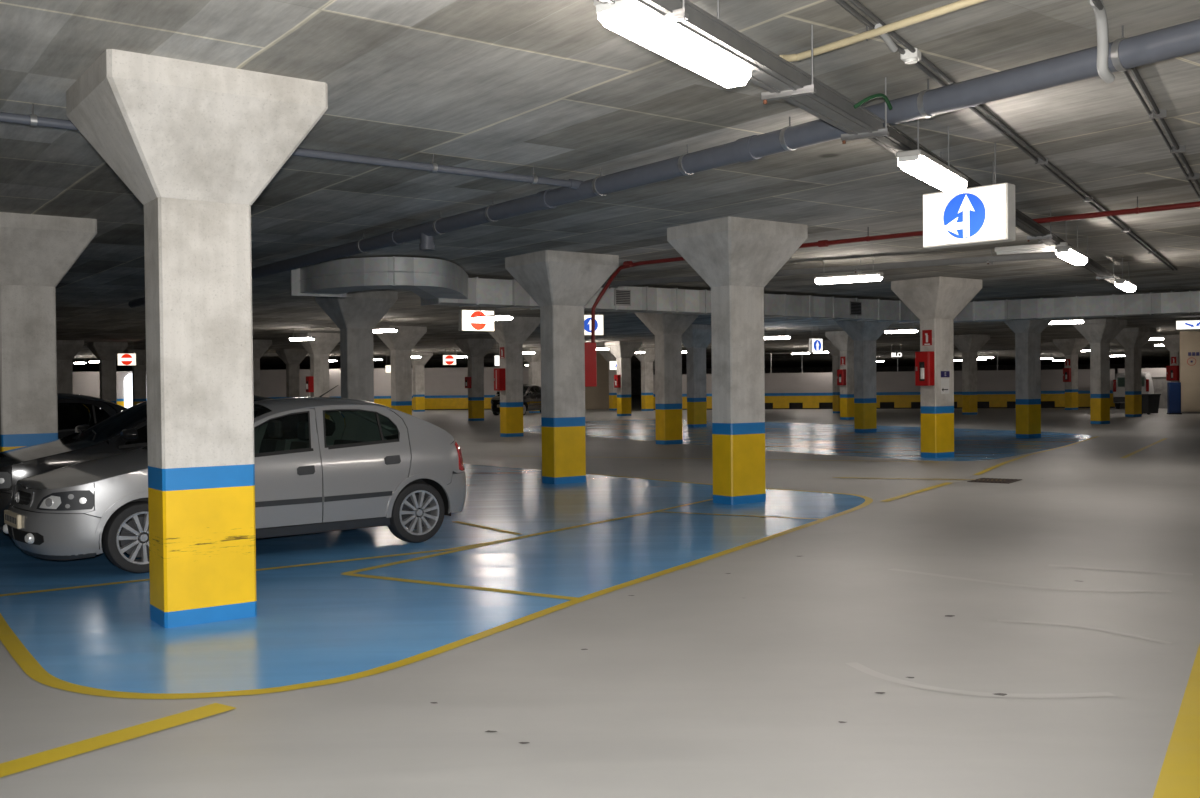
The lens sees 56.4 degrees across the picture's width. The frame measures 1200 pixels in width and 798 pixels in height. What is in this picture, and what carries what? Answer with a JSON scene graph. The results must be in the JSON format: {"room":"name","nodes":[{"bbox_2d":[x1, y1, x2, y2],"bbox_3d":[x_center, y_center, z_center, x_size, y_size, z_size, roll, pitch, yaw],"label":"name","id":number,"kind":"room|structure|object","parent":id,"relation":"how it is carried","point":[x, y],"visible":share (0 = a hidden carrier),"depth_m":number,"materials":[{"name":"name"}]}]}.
{"room":"parking garage","nodes":[
{"label":"parking garage","id":0,"kind":"room"},
{"bbox_2d":[72,367,528,409],"bbox_3d":[-24.001,-0.481,69.616,44.045,2.600,0.268,-1,1,3],"label":"wall","id":1,"kind":"structure","parent":0,"point":[445,389],"depth_m":69.00,"materials":[{"name":"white paint"}]},
{"bbox_2d":[124,373,132,407],"bbox_3d":[-28.341,-0.383,69.467,2.370,2.500,0.040,-1,1,0],"label":"window","id":2,"kind":"structure","parent":1,"relation":"in","point":[128,397],"depth_m":69.44,"materials":[{"name":"white"}]},
{"bbox_2d":[585,351,608,408],"bbox_3d":[-0.212,-1.154,69.491,3.400,3.450,6.000,-1,1,0],"label":"wall","id":3,"kind":"structure","parent":0,"point":[597,397],"depth_m":66.50,"materials":[{"name":"beige paint"}]},
{"bbox_2d":[0,395,1199,797],"bbox_3d":[5.005,0.485,71.514,160.000,0.009,157.000,-1,1,0],"label":"floor","id":4,"kind":"structure","parent":0,"point":[888,622],"depth_m":6.55,"materials":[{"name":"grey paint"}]},
{"bbox_2d":[0,212,96,451],"bbox_3d":[-6.624,-0.328,12.926,1.334,3.449,1.172,-1,1,-36],"label":"concrete pillar","id":5,"kind":"structure","parent":4,"relation":"on","point":[37,251],"depth_m":12.72,"materials":[{"name":"blue paint"}]},
{"bbox_2d":[56,340,83,393],"bbox_3d":[-21.407,-0.599,44.693,1.334,3.449,1.172,-1,1,-36],"label":"concrete pillar","id":6,"kind":"structure","parent":4,"relation":"on","point":[67,350],"depth_m":44.48,"materials":[{"name":"blue paint"}]},
{"bbox_2d":[57,393,126,438],"bbox_3d":[-7.571,0.662,13.969,4.149,1.461,1.908,-1,1,-42],"label":"hatchback car","id":7,"kind":"object","parent":4,"relation":"on","point":[74,410],"visible":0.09,"depth_m":13.99,"materials":[{"name":"black paint"}]},
{"bbox_2d":[87,342,127,403],"bbox_3d":[-20.608,-0.637,46.893,1.334,3.449,1.172,-1,1,-36],"label":"concrete pillar","id":8,"kind":"structure","parent":4,"relation":"on","point":[106,353],"depth_m":46.68,"materials":[{"name":"blue paint"}]},
{"bbox_2d":[123,350,145,405],"bbox_3d":[-23.209,-0.737,56.392,1.334,3.449,1.172,-1,1,-36],"label":"concrete pillar","id":9,"kind":"structure","parent":4,"relation":"on","point":[139,371],"depth_m":56.19,"materials":[{"name":"blue paint"}]},
{"bbox_2d":[0,395,271,529],"bbox_3d":[-4.823,0.605,12.252,4.162,1.563,1.911,-1,1,-39],"label":"hatchback car","id":10,"kind":"object","parent":4,"relation":"on","point":[124,431],"visible":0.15,"depth_m":11.17,"materials":[{"name":"black paint"}]},
{"bbox_2d":[120,428,137,440],"bbox_3d":[-4.738,0.359,11.237,0.130,0.129,0.225,-1,1,-39],"label":"mirror","id":11,"kind":"object","parent":10,"relation":"on","point":[130,434],"depth_m":11.17,"materials":[{"name":"black paint"}]},
{"bbox_2d":[66,49,327,627],"bbox_3d":[-2.606,-0.295,7.288,1.334,3.449,1.172,-1,1,-36],"label":"concrete pillar","id":12,"kind":"structure","parent":4,"relation":"on","point":[197,144],"depth_m":7.08,"materials":[{"name":"blue paint"}]},
{"bbox_2d":[3,385,465,572],"bbox_3d":[-3.249,0.635,10.413,4.044,1.518,1.857,-1,1,-39],"label":"hatchback car","id":13,"kind":"object","parent":4,"relation":"on","point":[323,464],"visible":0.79,"depth_m":9.95,"materials":[{"name":"silver metal"}]},
{"bbox_2d":[13,487,33,507],"bbox_3d":[-4.748,0.809,9.206,0.072,0.126,0.642,-1,1,-39],"label":"grille","id":14,"kind":"object","parent":13,"relation":"attached to","point":[23,497],"depth_m":9.13,"materials":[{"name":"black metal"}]},
{"bbox_2d":[455,442,464,470],"bbox_3d":[-1.392,0.565,11.030,0.086,0.291,0.113,0,1,11],"label":"tail lamp","id":15,"kind":"object","parent":13,"relation":"on","point":[459,466],"depth_m":11.00,"materials":[{"name":"plastic"}]},
{"bbox_2d":[253,340,271,395],"bbox_3d":[-14.308,-0.691,45.993,1.334,3.449,1.172,-1,1,-36],"label":"concrete pillar","id":16,"kind":"structure","parent":4,"relation":"on","point":[260,347],"depth_m":45.87,"materials":[{"name":"blue paint"}]},
{"bbox_2d":[276,349,307,397],"bbox_3d":[-15.910,-0.835,57.992,1.334,3.449,1.172,-1,1,-36],"label":"concrete pillar","id":17,"kind":"structure","parent":4,"relation":"on","point":[292,358],"depth_m":57.76,"materials":[{"name":"blue paint"}]},
{"bbox_2d":[296,333,339,396],"bbox_3d":[-10.248,-0.666,40.943,1.334,3.449,1.172,-1,1,-36],"label":"concrete pillar","id":18,"kind":"structure","parent":4,"relation":"on","point":[319,349],"depth_m":40.72,"materials":[{"name":"blue paint"}]},
{"bbox_2d":[305,376,313,391],"bbox_3d":[-10.578,-0.534,40.702,0.240,0.580,0.320,-1,1,-36],"label":"upper cabinet","id":19,"kind":"object","parent":18,"relation":"attached to","point":[309,383],"visible":1,"depth_m":40.60,"materials":[{"name":"red metal"}]},
{"bbox_2d":[315,290,397,402],"bbox_3d":[-5.025,-0.482,23.175,1.334,3.449,1.172,-1,1,-36],"label":"concrete pillar","id":20,"kind":"structure","parent":4,"relation":"on","point":[356,315],"depth_m":22.95,"materials":[{"name":"blue paint"}]},
{"bbox_2d":[375,326,426,414],"bbox_3d":[-6.567,-0.651,36.994,1.334,3.449,1.172,-1,1,-36],"label":"concrete pillar","id":21,"kind":"structure","parent":4,"relation":"on","point":[401,342],"depth_m":36.79,"materials":[{"name":"blue paint"}]},
{"bbox_2d":[411,352,432,411],"bbox_3d":[-10.611,-0.991,65.491,1.334,3.449,1.172,-1,1,-36],"label":"concrete pillar","id":22,"kind":"structure","parent":4,"relation":"on","point":[418,364],"depth_m":65.30,"materials":[{"name":"blue paint"}]},
{"bbox_2d":[455,339,495,420],"bbox_3d":[-5.259,-0.805,47.423,1.334,3.449,1.172,-1,1,-36],"label":"concrete pillar","id":23,"kind":"structure","parent":4,"relation":"on","point":[475,350],"depth_m":47.23,"materials":[{"name":"blue paint"}]},
{"bbox_2d":[489,316,539,436],"bbox_3d":[-2.577,-0.633,32.514,1.334,3.449,1.172,-1,1,-36],"label":"concrete pillar","id":24,"kind":"structure","parent":4,"relation":"on","point":[511,335],"depth_m":32.31,"materials":[{"name":"blue paint"}]},
{"bbox_2d":[494,368,505,390],"bbox_3d":[-2.904,-0.562,32.275,0.230,0.640,0.340,-1,1,-36],"label":"cabinet","id":25,"kind":"object","parent":24,"relation":"attached to","point":[499,373],"visible":1,"depth_m":32.16,"materials":[{"name":"red metal"}]},
{"bbox_2d":[491,384,540,414],"bbox_3d":[-4.045,0.024,56.142,1.911,1.533,4.159,0,1,20],"label":"hatchback car","id":26,"kind":"object","parent":4,"relation":"on","point":[531,393],"visible":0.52,"depth_m":55.43,"materials":[{"name":"black paint"}]},
{"bbox_2d":[523,348,540,412],"bbox_3d":[-3.461,-0.986,59.552,1.334,3.449,1.172,-1,1,-36],"label":"concrete pillar","id":27,"kind":"structure","parent":4,"relation":"on","point":[534,360],"depth_m":59.32,"materials":[{"name":"blue paint"}]},
{"bbox_2d":[505,250,618,483],"bbox_3d":[-0.567,-0.448,17.105,1.334,3.449,1.172,-1,1,-36],"label":"concrete pillar","id":28,"kind":"structure","parent":4,"relation":"on","point":[561,283],"depth_m":16.90,"materials":[{"name":"blue paint"}]},
{"bbox_2d":[585,342,596,386],"bbox_3d":[-0.239,-0.530,17.370,0.262,0.680,0.320,-1,1,-36],"label":"cabinet","id":29,"kind":"object","parent":28,"relation":"attached to","point":[590,348],"visible":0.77,"depth_m":17.24,"materials":[{"name":"red metal"}]},
{"bbox_2d":[599,350,616,409],"bbox_3d":[0.839,-1.086,63.591,1.334,3.449,1.172,-1,1,-36],"label":"concrete pillar","id":30,"kind":"structure","parent":4,"relation":"on","point":[606,354],"depth_m":63.36,"materials":[{"name":"blue paint"}]},
{"bbox_2d":[605,341,641,415],"bbox_3d":[1.110,-0.934,52.092,1.334,3.449,1.172,-1,1,-36],"label":"concrete pillar","id":31,"kind":"structure","parent":4,"relation":"on","point":[623,351],"depth_m":51.88,"materials":[{"name":"blue paint"}]},
{"bbox_2d":[634,348,654,410],"bbox_3d":[2.599,-1.077,61.591,1.334,3.449,1.172,-1,1,-36],"label":"concrete pillar","id":32,"kind":"structure","parent":4,"relation":"on","point":[647,358],"depth_m":61.40,"materials":[{"name":"blue paint"}]},
{"bbox_2d":[635,313,698,444],"bbox_3d":[1.694,-0.613,27.654,1.334,3.449,1.172,-1,1,-36],"label":"concrete pillar","id":33,"kind":"structure","parent":4,"relation":"on","point":[668,329],"depth_m":27.47,"materials":[{"name":"blue paint"}]},
{"bbox_2d":[682,324,710,426],"bbox_3d":[3.282,-0.769,38.064,1.334,3.449,1.172,-1,1,-36],"label":"concrete pillar","id":34,"kind":"structure","parent":4,"relation":"on","point":[696,338],"depth_m":37.85,"materials":[{"name":"blue paint"}]},
{"bbox_2d":[667,217,807,504],"bbox_3d":[1.730,-0.430,14.016,1.334,3.449,1.172,-1,1,-36],"label":"concrete pillar","id":35,"kind":"structure","parent":4,"relation":"on","point":[737,257],"depth_m":13.81,"materials":[{"name":"blue paint"}]},
{"bbox_2d":[822,340,839,412],"bbox_3d":[11.310,-1.052,52.872,1.334,3.449,1.172,-1,1,-36],"label":"concrete pillar","id":36,"kind":"structure","parent":4,"relation":"on","point":[835,353],"depth_m":52.66,"materials":[{"name":"blue paint"}]},
{"bbox_2d":[825,331,853,419],"bbox_3d":[9.731,-0.915,43.893,1.334,3.449,1.172,-1,1,-36],"label":"concrete pillar","id":37,"kind":"structure","parent":4,"relation":"on","point":[841,340],"depth_m":43.68,"materials":[{"name":"blue paint"}]},
{"bbox_2d":[837,369,845,384],"bbox_3d":[9.399,-0.844,43.651,0.240,0.620,0.320,-1,1,-36],"label":"cabinet","id":38,"kind":"object","parent":37,"relation":"attached to","point":[841,373],"visible":1,"depth_m":43.56,"materials":[{"name":"red metal"}]},
{"bbox_2d":[835,320,892,432],"bbox_3d":[7.803,-0.748,32.944,1.334,3.449,1.172,-1,1,-36],"label":"concrete pillar","id":39,"kind":"structure","parent":4,"relation":"on","point":[864,334],"depth_m":32.76,"materials":[{"name":"blue paint"}]},
{"bbox_2d":[891,277,981,457],"bbox_3d":[6.585,-0.587,21.875,1.334,3.449,1.172,-1,1,-36],"label":"concrete pillar","id":40,"kind":"structure","parent":4,"relation":"on","point":[936,301],"depth_m":21.66,"materials":[{"name":"blue paint"}]},
{"bbox_2d":[915,351,934,385],"bbox_3d":[6.257,-0.586,21.635,0.230,0.660,0.340,-1,1,-36],"label":"fire extinguisher cabinet","id":41,"kind":"object","parent":40,"relation":"attached to","point":[924,361],"visible":1,"depth_m":21.54,"materials":[{"name":"red metal"}]},
{"bbox_2d":[922,330,931,345],"bbox_3d":[6.337,-1.187,21.690,0.012,0.300,0.220,-1,1,-36],"label":"fire sign","id":42,"kind":"object","parent":40,"relation":"attached to","point":[926,334],"visible":1,"depth_m":21.69,"materials":[{"name":"red plastic"}]},
{"bbox_2d":[941,378,948,393],"bbox_3d":[6.700,-0.252,21.728,0.260,0.300,0.006,-1,1,-36],"label":"paper notice","id":43,"kind":"object","parent":40,"relation":"attached to","point":[944,381],"visible":1,"depth_m":21.72,"materials":[{"name":"paper"}]},
{"bbox_2d":[953,334,989,414],"bbox_3d":[16.040,-1.044,48.573,1.334,3.449,1.172,-1,1,-36],"label":"concrete pillar","id":44,"kind":"structure","parent":4,"relation":"on","point":[969,345],"depth_m":48.36,"materials":[{"name":"blue paint"}]},
{"bbox_2d":[967,478,1021,483],"bbox_3d":[5.863,1.209,16.619,0.600,0.012,0.720,0,1,35],"label":"floor grate","id":45,"kind":"object","parent":4,"relation":"on","point":[983,480],"visible":1,"depth_m":16.56,"materials":[{"name":"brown metal"}]},
{"bbox_2d":[1004,319,1052,437],"bbox_3d":[11.023,-0.727,28.824,1.334,3.449,1.172,-1,1,-36],"label":"concrete pillar","id":46,"kind":"structure","parent":4,"relation":"on","point":[1027,332],"depth_m":28.65,"materials":[{"name":"blue paint"}]},
{"bbox_2d":[1053,338,1088,409],"bbox_3d":[22.989,-1.198,54.592,1.334,3.449,1.172,-1,1,-36],"label":"concrete pillar","id":47,"kind":"structure","parent":4,"relation":"on","point":[1070,348],"depth_m":54.38,"materials":[{"name":"blue paint"}]},
{"bbox_2d":[1063,368,1070,381],"bbox_3d":[22.657,-1.166,54.349,0.240,0.680,0.340,-1,1,-36],"label":"cabinet","id":48,"kind":"object","parent":47,"relation":"attached to","point":[1066,371],"visible":1,"depth_m":54.24,"materials":[{"name":"red metal"}]},
{"bbox_2d":[1073,319,1126,423],"bbox_3d":[16.622,-0.898,37.214,1.334,3.449,1.172,-1,1,-36],"label":"concrete pillar","id":49,"kind":"structure","parent":4,"relation":"on","point":[1099,333],"depth_m":37.01,"materials":[{"name":"blue paint"}]},
{"bbox_2d":[1113,372,1153,408],"bbox_3d":[27.046,-0.449,56.372,1.700,1.820,4.380,0,1,33],"label":"van","id":50,"kind":"object","parent":4,"relation":"on","point":[1119,382],"visible":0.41,"depth_m":54.84,"materials":[{"name":"paint"}]},
{"bbox_2d":[1115,327,1155,416],"bbox_3d":[20.850,-1.030,43.773,1.334,3.449,1.172,-1,1,-36],"label":"concrete pillar","id":51,"kind":"structure","parent":4,"relation":"on","point":[1132,340],"depth_m":43.57,"materials":[{"name":"blue paint"}]},
{"bbox_2d":[1142,394,1160,414],"bbox_3d":[22.553,0.217,46.010,0.660,0.860,0.680,-1,1,-17],"label":"waste bin","id":52,"kind":"object","parent":4,"relation":"on","point":[1150,402],"visible":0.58,"depth_m":45.76,"materials":[{"name":"grey plastic"}]},
{"bbox_2d":[1157,334,1179,381],"bbox_3d":[26.289,-1.184,50.992,1.334,3.449,1.172,-1,1,-36],"label":"concrete pillar","id":53,"kind":"structure","parent":4,"relation":"on","point":[1171,342],"depth_m":50.72,"materials":[{"name":"blue paint"}]},
{"bbox_2d":[1166,366,1178,380],"bbox_3d":[25.949,-1.173,50.743,0.260,0.680,0.500,-1,1,-36],"label":"cabinet","id":54,"kind":"object","parent":53,"relation":"attached to","point":[1172,372],"visible":1,"depth_m":50.65,"materials":[{"name":"red metal"}]},
{"bbox_2d":[1167,382,1181,413],"bbox_3d":[23.751,-0.030,46.307,0.480,1.320,0.440,0,1,15],"label":"cabinet","id":55,"kind":"object","parent":4,"relation":"on","point":[1173,388],"visible":0.98,"depth_m":46.11,"materials":[{"name":"blue metal"}]},
{"bbox_2d":[0,0,1199,371],"bbox_3d":[4.968,-3.110,71.465,160.000,0.300,157.000,-1,1,0],"label":"ceiling","id":56,"kind":"structure","parent":0,"point":[507,86],"depth_m":9.25,"materials":[{"name":"concrete"}]},
{"bbox_2d":[117,353,136,365],"bbox_3d":[-19.419,-1.867,45.969,0.720,0.990,0.174,-1,1,-10],"label":"sign","id":57,"kind":"object","parent":56,"relation":"hanging from","point":[124,359],"visible":1,"depth_m":45.90,"materials":[{"name":"white plastic"}]},
{"bbox_2d":[0,103,582,189],"bbox_3d":[-3.993,-1.929,7.533,9.480,0.160,0.090,-1,1,-36],"label":"pipe","id":58,"kind":"object","parent":56,"relation":"attached to","point":[32,120],"visible":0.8,"depth_m":9.15,"materials":[{"name":"grey plastic"}]},
{"bbox_2d":[289,328,314,340],"bbox_3d":[-9.913,-2.145,37.223,1.080,0.400,0.176,0,1,32],"label":"fluorescent light","id":59,"kind":"object","parent":56,"relation":"hanging from","point":[310,337],"visible":1,"depth_m":37.11,"materials":[{"name":"white"}]},
{"bbox_2d":[290,256,467,299],"bbox_3d":[-3.005,-1.916,18.073,3.136,0.490,2.384,-1,1,-44],"label":"duct","id":60,"kind":"object","parent":56,"relation":"hanging from","point":[428,278],"visible":0.98,"depth_m":16.94,"materials":[{"name":"metal"}]},
{"bbox_2d":[373,318,397,332],"bbox_3d":[-6.273,-2.117,32.254,1.080,0.400,0.176,0,1,32],"label":"fluorescent light","id":61,"kind":"object","parent":56,"relation":"hanging from","point":[393,329],"visible":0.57,"depth_m":32.08,"materials":[{"name":"white"}]},
{"bbox_2d":[443,355,455,364],"bbox_3d":[-7.522,-2.161,55.968,0.660,0.920,0.174,-1,1,-5],"label":"sign","id":62,"kind":"object","parent":56,"relation":"hanging from","point":[447,359],"visible":1,"depth_m":55.89,"materials":[{"name":"white plastic"}]},
{"bbox_2d":[459,310,493,331],"bbox_3d":[-3.037,-1.980,27.570,0.920,0.615,0.174,-1,1,-36],"label":"sign","id":63,"kind":"object","parent":56,"relation":"hanging from","point":[467,322],"visible":0.86,"depth_m":27.43,"materials":[{"name":"white plastic"}]},
{"bbox_2d":[474,307,513,320],"bbox_3d":[-2.542,-2.083,26.794,1.080,0.400,0.176,0,1,32],"label":"fluorescent light","id":64,"kind":"object","parent":56,"relation":"hanging from","point":[480,317],"visible":0.94,"depth_m":26.71,"materials":[{"name":"white"}]},
{"bbox_2d":[475,316,512,320],"bbox_3d":[-2.540,-1.925,26.796,1.060,0.085,0.168,0,1,32],"label":"diffuser","id":65,"kind":"object","parent":64,"relation":"attached to","point":[478,318],"depth_m":26.73,"materials":[{"name":"white"}]},
{"bbox_2d":[584,312,603,335],"bbox_3d":[-0.239,-1.919,26.970,0.640,0.780,0.173,-1,1,-8],"label":"sign","id":66,"kind":"object","parent":56,"relation":"hanging from","point":[599,319],"visible":0.55,"depth_m":26.91,"materials":[{"name":"white plastic"}]},
{"bbox_2d":[128,19,1199,307],"bbox_3d":[-2.175,-1.908,13.115,0.189,0.390,26.000,-1,1,-36],"label":"drain pipe","id":67,"kind":"object","parent":56,"relation":"hanging from","point":[1124,54],"visible":1,"depth_m":8.06,"materials":[{"name":"grey plastic"}]},
{"bbox_2d":[386,229,402,245],"bbox_3d":[-2.461,-1.945,13.500,0.184,0.184,0.160,-1,1,-36],"label":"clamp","id":68,"kind":"object","parent":67,"relation":"attached to","point":[391,240],"depth_m":13.43,"materials":[{"name":"grey plastic"}]},
{"bbox_2d":[535,189,556,209],"bbox_3d":[-0.511,-1.930,10.838,0.184,0.184,0.160,-1,1,-36],"label":"socket","id":69,"kind":"object","parent":67,"relation":"attached to","point":[542,202],"depth_m":10.77,"materials":[{"name":"grey plastic"}]},
{"bbox_2d":[733,135,761,162],"bbox_3d":[1.143,-1.917,8.578,0.184,0.184,0.160,-1,1,-36],"label":"socket","id":70,"kind":"object","parent":67,"relation":"attached to","point":[743,148],"depth_m":8.52,"materials":[{"name":"grey plastic"}]},
{"bbox_2d":[421,277,919,323],"bbox_3d":[2.588,-2.022,23.476,13.729,0.540,0.686,-1,1,-36],"label":"air duct","id":71,"kind":"object","parent":56,"relation":"hanging from","point":[497,293],"visible":0.74,"depth_m":22.38,"materials":[{"name":"metal"}]},
{"bbox_2d":[614,289,630,305],"bbox_3d":[0.432,-1.948,21.509,0.380,0.310,0.030,-1,1,-36],"label":"grille","id":72,"kind":"object","parent":71,"relation":"attached to","point":[622,297],"depth_m":21.48,"materials":[{"name":"grey metal"}]},
{"bbox_2d":[849,301,861,315],"bbox_3d":[5.802,-2.057,25.429,0.380,0.310,0.030,-1,1,-36],"label":"grille","id":73,"kind":"object","parent":71,"relation":"attached to","point":[855,307],"depth_m":25.41,"materials":[{"name":"black metal"}]},
{"bbox_2d":[593,0,751,87],"bbox_3d":[0.381,-1.815,5.276,0.176,0.420,1.290,0,1,32],"label":"fluorescent light","id":74,"kind":"object","parent":56,"relation":"hanging from","point":[629,20],"visible":0.88,"depth_m":5.10,"materials":[{"name":"white plastic"}]},
{"bbox_2d":[597,0,888,143],"bbox_3d":[-0.504,-1.800,3.741,0.310,0.390,8.498,0,1,32],"label":"cable tray","id":75,"kind":"object","parent":56,"relation":"hanging from","point":[782,79],"visible":0.87,"depth_m":5.94,"materials":[{"name":"metal"}]},
{"bbox_2d":[854,93,891,109],"bbox_3d":[1.690,-1.816,6.857,0.350,0.112,0.070,-1,1,-37],"label":"cable","id":76,"kind":"object","parent":75,"relation":"attached to","point":[883,96],"visible":1,"depth_m":6.80,"materials":[{"name":"plastic"}]},
{"bbox_2d":[809,338,822,352],"bbox_3d":[7.702,-2.112,39.971,0.550,0.910,0.173,-1,1,-36],"label":"sign","id":77,"kind":"object","parent":56,"relation":"hanging from","point":[815,345],"visible":1,"depth_m":39.85,"materials":[{"name":"white plastic"}]},
{"bbox_2d":[600,248,1058,288],"bbox_3d":[1.778,-2.093,18.949,11.347,0.260,0.261,0,1,32],"label":"cable tray","id":78,"kind":"object","parent":56,"relation":"hanging from","point":[1046,255],"visible":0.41,"depth_m":17.29,"materials":[{"name":"metal"}]},
{"bbox_2d":[814,257,883,283],"bbox_3d":[3.889,-2.026,17.535,1.080,0.400,0.176,0,1,32],"label":"fluorescent light","id":79,"kind":"object","parent":56,"relation":"hanging from","point":[873,276],"visible":1,"depth_m":17.45,"materials":[{"name":"white"}]},
{"bbox_2d":[815,275,882,283],"bbox_3d":[3.891,-1.869,17.537,1.060,0.085,0.168,0,1,32],"label":"diffuser","id":80,"kind":"object","parent":79,"relation":"attached to","point":[824,279],"depth_m":17.49,"materials":[{"name":"white"}]},
{"bbox_2d":[779,0,986,61],"bbox_3d":[2.249,-1.986,4.998,0.142,0.110,3.795,-1,1,-38],"label":"pipe","id":81,"kind":"object","parent":56,"relation":"attached to","point":[960,4],"visible":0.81,"depth_m":5.97,"materials":[{"name":"beige metal"}]},
{"bbox_2d":[591,196,1199,342],"bbox_3d":[4.397,-1.509,13.263,12.346,1.331,0.276,0,1,43],"label":"pipe","id":82,"kind":"object","parent":56,"relation":"hanging from","point":[821,243],"visible":0.55,"depth_m":13.91,"materials":[{"name":"red metal"}]},
{"bbox_2d":[884,323,917,333],"bbox_3d":[9.766,-2.339,36.303,1.080,0.400,0.176,0,1,32],"label":"fluorescent light","id":83,"kind":"object","parent":56,"relation":"hanging from","point":[913,330],"visible":0.83,"depth_m":36.21,"materials":[{"name":"white"}]},
{"bbox_2d":[885,330,917,333],"bbox_3d":[9.768,-2.182,36.305,1.060,0.085,0.168,0,1,32],"label":"diffuser","id":84,"kind":"object","parent":83,"relation":"attached to","point":[886,331],"depth_m":36.24,"materials":[{"name":"white"}]},
{"bbox_2d":[896,119,967,193],"bbox_3d":[2.461,-1.842,8.246,0.176,0.490,1.290,0,1,32],"label":"fluorescent light","id":85,"kind":"object","parent":56,"relation":"hanging from","point":[917,163],"visible":0.98,"depth_m":8.01,"materials":[{"name":"white plastic"}]},
{"bbox_2d":[898,156,966,193],"bbox_3d":[2.463,-1.639,8.249,0.168,0.085,1.270,0,1,32],"label":"diffuser","id":86,"kind":"object","parent":85,"relation":"attached to","point":[930,170],"depth_m":8.07,"materials":[{"name":"white plastic"}]},
{"bbox_2d":[923,142,1015,248],"bbox_3d":[3.078,-1.701,9.374,0.755,0.814,0.173,0,1,45],"label":"sign","id":87,"kind":"object","parent":56,"relation":"hanging from","point":[978,215],"visible":0.98,"depth_m":9.27,"materials":[{"name":"white plastic"}]},
{"bbox_2d":[868,123,1120,287],"bbox_3d":[5.599,-2.006,13.735,0.272,0.375,14.763,0,1,31],"label":"cable tray","id":88,"kind":"object","parent":56,"relation":"hanging from","point":[897,141],"visible":0.52,"depth_m":11.51,"materials":[{"name":"metal"}]},
{"bbox_2d":[834,0,1176,270],"bbox_3d":[4.569,-2.087,10.952,0.108,0.117,21.500,0,1,32],"label":"conduit","id":89,"kind":"object","parent":56,"relation":"attached to","point":[886,38],"visible":0.91,"depth_m":8.21,"materials":[{"name":"metal"}]},
{"bbox_2d":[900,48,920,63],"bbox_3d":[1.836,-2.023,6.612,0.100,0.071,0.100,0,1,32],"label":"junction box","id":90,"kind":"object","parent":89,"relation":"attached to","point":[908,57],"visible":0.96,"depth_m":6.58,"materials":[{"name":"white plastic"}]},
{"bbox_2d":[994,223,1067,254],"bbox_3d":[5.279,-1.992,13.725,0.840,0.395,0.100,0,1,32],"label":"fitting","id":91,"kind":"object","parent":56,"relation":"hanging from","point":[1039,247],"visible":0.68,"depth_m":13.72,"materials":[{"name":"white plastic"}]},
{"bbox_2d":[1049,318,1083,324],"bbox_3d":[13.027,-2.309,31.484,1.080,0.400,0.176,0,1,32],"label":"fluorescent light","id":92,"kind":"object","parent":56,"relation":"hanging from","point":[1062,321],"visible":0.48,"depth_m":31.34,"materials":[{"name":"white"}]},
{"bbox_2d":[1055,221,1087,265],"bbox_3d":[5.850,-1.953,13.876,0.176,0.490,1.290,0,1,32],"label":"fluorescent light","id":93,"kind":"object","parent":56,"relation":"hanging from","point":[1070,254],"visible":0.96,"depth_m":13.55,"materials":[{"name":"white"}]},
{"bbox_2d":[1056,249,1086,265],"bbox_3d":[5.852,-1.750,13.879,0.168,0.085,1.270,0,1,32],"label":"diffuser","id":94,"kind":"object","parent":93,"relation":"attached to","point":[1074,256],"depth_m":13.64,"materials":[{"name":"white"}]},
{"bbox_2d":[953,290,1199,322],"bbox_3d":[14.319,-2.150,23.846,13.836,0.540,0.662,0,1,32],"label":"air duct","id":95,"kind":"object","parent":56,"relation":"hanging from","point":[1153,304],"visible":0.9,"depth_m":25.61,"materials":[{"name":"metal"}]},
{"bbox_2d":[1114,257,1136,291],"bbox_3d":[8.629,-2.042,18.375,0.176,0.490,1.290,0,1,32],"label":"fluorescent light","id":96,"kind":"object","parent":56,"relation":"hanging from","point":[1126,285],"visible":1,"depth_m":18.03,"materials":[{"name":"white"}]},
{"bbox_2d":[1115,281,1135,291],"bbox_3d":[8.631,-1.840,18.378,0.168,0.085,1.270,0,1,32],"label":"diffuser","id":97,"kind":"object","parent":96,"relation":"attached to","point":[1128,286],"depth_m":18.11,"materials":[{"name":"white"}]},
{"bbox_2d":[1090,0,1199,199],"bbox_3d":[8.084,-2.063,14.544,0.120,0.350,25.923,0,1,32],"label":"conduit","id":98,"kind":"object","parent":56,"relation":"attached to","point":[1098,7],"visible":0.97,"depth_m":7.31,"materials":[{"name":"metal"}]},
{"bbox_2d":[1175,320,1199,329],"bbox_3d":[19.054,-2.435,35.969,1.000,0.395,0.169,0,1,20],"label":"sign","id":99,"kind":"object","parent":56,"relation":"hanging from","point":[1185,324],"visible":1,"depth_m":35.95,"materials":[{"name":"white plastic"}]},
{"bbox_2d":[653,369,1114,409],"bbox_3d":[14.475,-0.466,60.718,24.836,2.000,0.261,0,1,14],"label":"wall","id":100,"kind":"structure","parent":0,"point":[995,388],"depth_m":60.15,"materials":[{"name":"yellow paint"}]},
{"bbox_2d":[764,349,1012,372],"bbox_3d":[14.533,-2.028,60.858,15.000,1.119,0.055,0,1,14],"label":"guard rail","id":101,"kind":"object","parent":100,"relation":"on","point":[981,349],"visible":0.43,"depth_m":60.46,"materials":[{"name":"metal"}]},
{"bbox_2d":[631,363,1169,394],"bbox_3d":[4.976,-2.289,150.133,160.000,3.450,0.300,-1,1,0],"label":"wall","id":102,"kind":"structure","parent":0,"point":[635,373],"depth_m":149.97,"materials":[{"name":"paint"}]},
{"bbox_2d":[1118,368,1169,408],"bbox_3d":[27.249,-0.531,55.566,2.800,2.000,0.250,0,1,32],"label":"wall","id":103,"kind":"structure","parent":0,"point":[1158,375],"depth_m":55.24,"materials":[{"name":"white paint"}]},
{"bbox_2d":[1180,331,1199,413],"bbox_3d":[31.281,-1.130,43.044,16.000,3.450,0.330,0,1,32],"label":"wall","id":104,"kind":"structure","parent":0,"point":[1189,340],"depth_m":46.98,"materials":[{"name":"beige paint"}]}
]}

